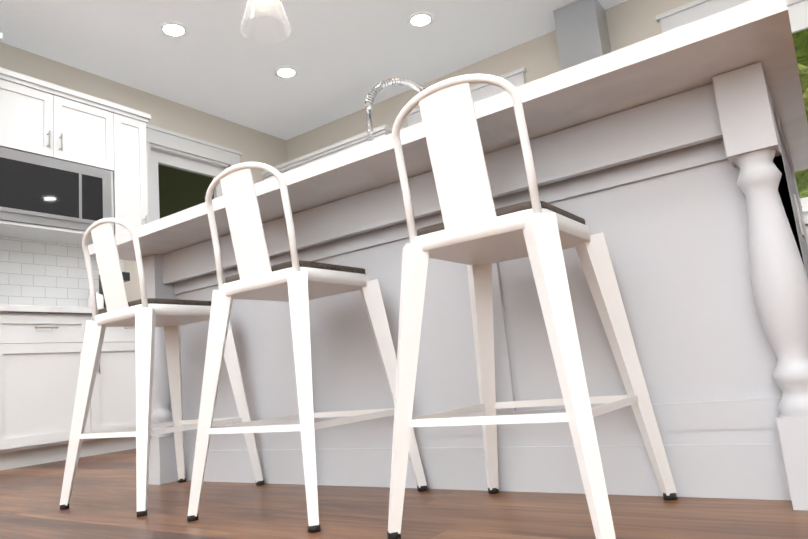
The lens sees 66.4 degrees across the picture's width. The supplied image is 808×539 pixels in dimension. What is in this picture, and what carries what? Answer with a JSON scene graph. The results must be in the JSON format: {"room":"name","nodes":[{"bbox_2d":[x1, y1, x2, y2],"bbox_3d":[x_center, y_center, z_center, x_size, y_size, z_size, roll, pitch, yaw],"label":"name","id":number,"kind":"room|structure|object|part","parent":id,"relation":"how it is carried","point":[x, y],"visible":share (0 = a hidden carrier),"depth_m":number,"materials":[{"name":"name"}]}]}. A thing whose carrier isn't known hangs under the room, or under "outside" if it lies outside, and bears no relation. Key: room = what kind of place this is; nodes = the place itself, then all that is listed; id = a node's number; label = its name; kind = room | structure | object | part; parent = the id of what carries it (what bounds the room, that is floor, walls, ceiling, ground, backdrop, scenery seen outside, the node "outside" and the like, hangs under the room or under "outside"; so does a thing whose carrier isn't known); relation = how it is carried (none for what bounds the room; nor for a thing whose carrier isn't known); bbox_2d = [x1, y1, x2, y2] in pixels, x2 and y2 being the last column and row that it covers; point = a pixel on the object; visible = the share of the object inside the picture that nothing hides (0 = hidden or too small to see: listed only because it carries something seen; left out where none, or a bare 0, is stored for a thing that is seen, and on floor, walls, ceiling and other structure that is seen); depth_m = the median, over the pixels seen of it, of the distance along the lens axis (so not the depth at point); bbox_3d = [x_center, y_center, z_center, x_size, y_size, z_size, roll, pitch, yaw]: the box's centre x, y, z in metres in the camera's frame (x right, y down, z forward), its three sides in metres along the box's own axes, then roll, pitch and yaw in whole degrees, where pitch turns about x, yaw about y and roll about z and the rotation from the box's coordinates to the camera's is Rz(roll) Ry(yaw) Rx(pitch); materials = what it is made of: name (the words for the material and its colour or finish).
{"room":"kitchen","nodes":[
{"label":"kitchen","id":0,"kind":"room"},
{"bbox_2d":[0,42,287,301],"bbox_3d":[-2.330,-0.113,4.676,0.150,2.850,4.020,-12,-12,34],"label":"wall","id":1,"kind":"structure","parent":0,"point":[251,145],"depth_m":5.23,"materials":[{"name":"beige paint"}]},
{"bbox_2d":[0,236,123,306],"bbox_3d":[-2.466,0.071,4.280,0.006,0.538,1.110,-12,-12,34],"label":"tile backsplash","id":2,"kind":"structure","parent":1,"relation":"attached to","point":[38,273],"depth_m":4.25,"materials":[{"name":"white tile"}]},
{"bbox_2d":[0,67,150,245],"bbox_3d":[-2.377,-0.715,4.312,0.384,1.000,1.130,-12,-12,34],"label":"upper cabinet","id":3,"kind":"object","parent":1,"relation":"attached to","point":[73,165],"visible":0.9,"depth_m":4.17,"materials":[{"name":"white wood"}]},
{"bbox_2d":[0,143,111,242],"bbox_3d":[-2.435,-0.487,4.155,0.332,0.466,0.804,-12,-12,34],"label":"microwave","id":4,"kind":"object","parent":3,"relation":"in","point":[46,197],"depth_m":4.06,"materials":[{"name":"silver metal"}]},
{"bbox_2d":[146,123,241,222],"bbox_3d":[-1.820,0.099,5.314,0.190,2.550,1.080,-12,-12,34],"label":"door frame","id":5,"kind":"structure","parent":1,"relation":"attached to","point":[171,142],"depth_m":5.38,"materials":[{"name":"white wood"}]},
{"bbox_2d":[0,0,626,139],"bbox_3d":[-4.703,-1.633,3.305,14.860,0.120,9.560,-12,-12,34],"label":"ceiling","id":6,"kind":"structure","parent":0,"point":[343,57],"depth_m":4.69,"materials":[{"name":"white paint"}]},
{"bbox_2d":[158,21,188,37],"bbox_3d":[-1.618,-1.684,4.341,0.204,0.008,0.204,-12,-12,34],"label":"recessed light","id":7,"kind":"object","parent":6,"relation":"in","point":[173,29],"visible":1,"depth_m":4.34,"materials":[{"name":"white"}]},
{"bbox_2d":[240,0,290,43],"bbox_3d":[-0.638,-1.529,2.728,0.216,1.028,0.216,-12,-12,34],"label":"pendant light","id":8,"kind":"object","parent":6,"relation":"hanging from","point":[260,10],"visible":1,"depth_m":2.66,"materials":[{"name":"white glass"}]},
{"bbox_2d":[273,66,298,78],"bbox_3d":[-0.970,-1.621,5.080,0.204,0.008,0.204,-12,-12,34],"label":"recessed light","id":9,"kind":"object","parent":6,"relation":"in","point":[285,72],"visible":1,"depth_m":5.08,"materials":[{"name":"white"}]},
{"bbox_2d":[407,11,434,27],"bbox_3d":[0.122,-1.821,4.508,0.204,0.008,0.204,-12,-12,34],"label":"recessed light","id":10,"kind":"object","parent":6,"relation":"in","point":[421,19],"visible":1,"depth_m":4.50,"materials":[{"name":"white"}]},
{"bbox_2d":[0,448,807,538],"bbox_3d":[-4.430,1.248,2.818,14.860,0.050,9.560,-12,-12,34],"label":"floor","id":11,"kind":"structure","parent":0,"point":[103,504],"depth_m":1.51,"materials":[{"name":"brown wood"}]},
{"bbox_2d":[0,304,153,470],"bbox_3d":[-2.157,0.740,4.006,0.584,0.920,1.128,-12,-12,34],"label":"base cabinet","id":12,"kind":"object","parent":11,"relation":"on","point":[40,356],"depth_m":3.69,"materials":[{"name":"white wood"}]},
{"bbox_3d":[-2.203,0.308,4.082,0.573,0.038,1.128,-12,-12,34],"label":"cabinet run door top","id":13,"kind":"part","parent":12,"relation":"part of","materials":[{"name":"white stone"}]},
{"bbox_2d":[88,292,103,307],"bbox_3d":[-2.108,0.225,4.225,0.100,0.152,0.100,-12,-12,34],"label":"canister","id":14,"kind":"object","parent":12,"relation":"on","point":[100,300],"visible":0.54,"depth_m":4.20,"materials":[{"name":"white ceramic"}]},
{"bbox_2d":[99,272,129,307],"bbox_3d":[-2.065,0.177,4.409,0.160,0.300,0.140,-12,-12,34],"label":"coffee maker","id":15,"kind":"object","parent":12,"relation":"on","point":[126,276],"visible":0.06,"depth_m":4.41,"materials":[{"name":"grey"}]},
{"bbox_2d":[60,218,263,516],"bbox_3d":[-0.824,0.299,2.096,0.462,0.903,0.462,-12,-12,34],"label":"stool","id":16,"kind":"object","parent":11,"relation":"on","point":[144,316],"visible":0.9,"depth_m":2.01,"materials":[{"name":"white metal"}]},
{"bbox_2d":[187,162,427,532],"bbox_3d":[-0.289,0.186,1.726,0.462,0.903,0.462,-12,-12,34],"label":"stool","id":17,"kind":"object","parent":11,"relation":"on","point":[296,283],"visible":0.94,"depth_m":1.63,"materials":[{"name":"white metal"}]},
{"bbox_2d":[88,0,807,510],"bbox_3d":[0.126,0.212,2.167,2.330,0.920,1.260,-12,-12,34],"label":"kitchen island","id":18,"kind":"object","parent":11,"relation":"on","point":[670,162],"visible":0.69,"depth_m":1.50,"materials":[{"name":"grey wood"}]},
{"bbox_2d":[365,77,425,141],"bbox_3d":[-0.018,-0.497,2.460,0.231,0.595,0.300,-12,-12,34],"label":"faucet","id":19,"kind":"object","parent":18,"relation":"on","point":[377,88],"visible":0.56,"depth_m":2.49,"materials":[{"name":"silver metal"}]},
{"bbox_2d":[387,74,676,538],"bbox_3d":[0.238,0.074,1.362,0.462,0.903,0.462,-12,-12,34],"label":"stool","id":20,"kind":"object","parent":11,"relation":"on","point":[476,232],"visible":1,"depth_m":1.27,"materials":[{"name":"white metal"}]},
{"bbox_3d":[1.336,0.434,4.031,6.268,0.880,0.734,-12,-12,34],"label":"cabinet","id":21,"kind":"object","parent":11,"relation":"on","visible":0},
{"bbox_2d":[804,216,807,225],"bbox_3d":[1.296,-0.018,4.112,6.268,0.038,0.723,-12,-12,34],"label":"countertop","id":22,"kind":"structure","parent":21,"relation":"on","point":[806,219],"depth_m":3.15,"materials":[{"name":"stone"}]},
{"bbox_2d":[286,0,807,207],"bbox_3d":[1.492,-0.494,4.567,6.620,2.850,0.160,-12,-12,34],"label":"wall","id":23,"kind":"structure","parent":0,"point":[630,22],"depth_m":4.99,"materials":[{"name":"beige paint"}]},
{"bbox_2d":[261,157,304,179],"bbox_3d":[-1.021,-0.482,6.041,0.566,0.985,0.347,-12,-12,34],"label":"window frame","id":24,"kind":"structure","parent":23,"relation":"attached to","point":[296,164],"depth_m":5.93,"materials":[{"name":"white wood"}]},
{"bbox_2d":[305,129,391,164],"bbox_3d":[-0.452,-0.603,5.648,1.073,0.985,0.347,-12,-12,34],"label":"window frame","id":25,"kind":"structure","parent":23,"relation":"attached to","point":[345,144],"depth_m":5.52,"materials":[{"name":"white"}]},
{"bbox_2d":[406,67,525,126],"bbox_3d":[0.601,-0.691,5.176,1.180,1.655,0.235,-12,-12,34],"label":"window","id":26,"kind":"structure","parent":23,"relation":"in","point":[514,78],"depth_m":5.11,"materials":[{"name":"white"}]},
{"bbox_2d":[553,0,611,69],"bbox_3d":[1.284,-1.388,4.397,0.900,1.108,0.501,-12,-12,34],"label":"range hood","id":27,"kind":"object","parent":23,"relation":"attached to","point":[582,32],"visible":0.17,"depth_m":4.44,"materials":[{"name":"silver metal"}]},
{"bbox_2d":[656,0,807,216],"bbox_3d":[2.376,-1.067,3.950,1.180,1.655,0.235,-12,-12,34],"label":"window","id":28,"kind":"structure","parent":23,"relation":"in","point":[685,14],"depth_m":4.16,"materials":[{"name":"white"}]},
{"label":"outside","id":29,"kind":"structure","parent":0,"visible":0},
{"bbox_3d":[3.487,2.236,11.887,80.000,0.050,75.000,-12,-12,34],"label":"ground","id":30,"kind":"structure","parent":29,"visible":0},
{"bbox_2d":[792,29,807,197],"bbox_3d":[5.303,-5.649,11.938,6.359,15.111,6.122,-12,-12,34],"label":"tree","id":31,"kind":"object","parent":30,"relation":"on","point":[800,46],"depth_m":9.76,"materials":[{"name":"green plant"}]},
{"bbox_3d":[-2.659,1.755,6.309,2.848,0.185,2.440,-12,-12,34],"label":"porch","id":32,"kind":"object","parent":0,"visible":0},
{"bbox_2d":[158,164,213,218],"bbox_3d":[-2.779,0.324,6.663,2.948,2.765,2.640,-12,-12,34],"label":"porch roof","id":33,"kind":"structure","parent":32,"relation":"on","point":[195,192],"depth_m":7.05,"materials":[{"name":"brown"}]}
]}

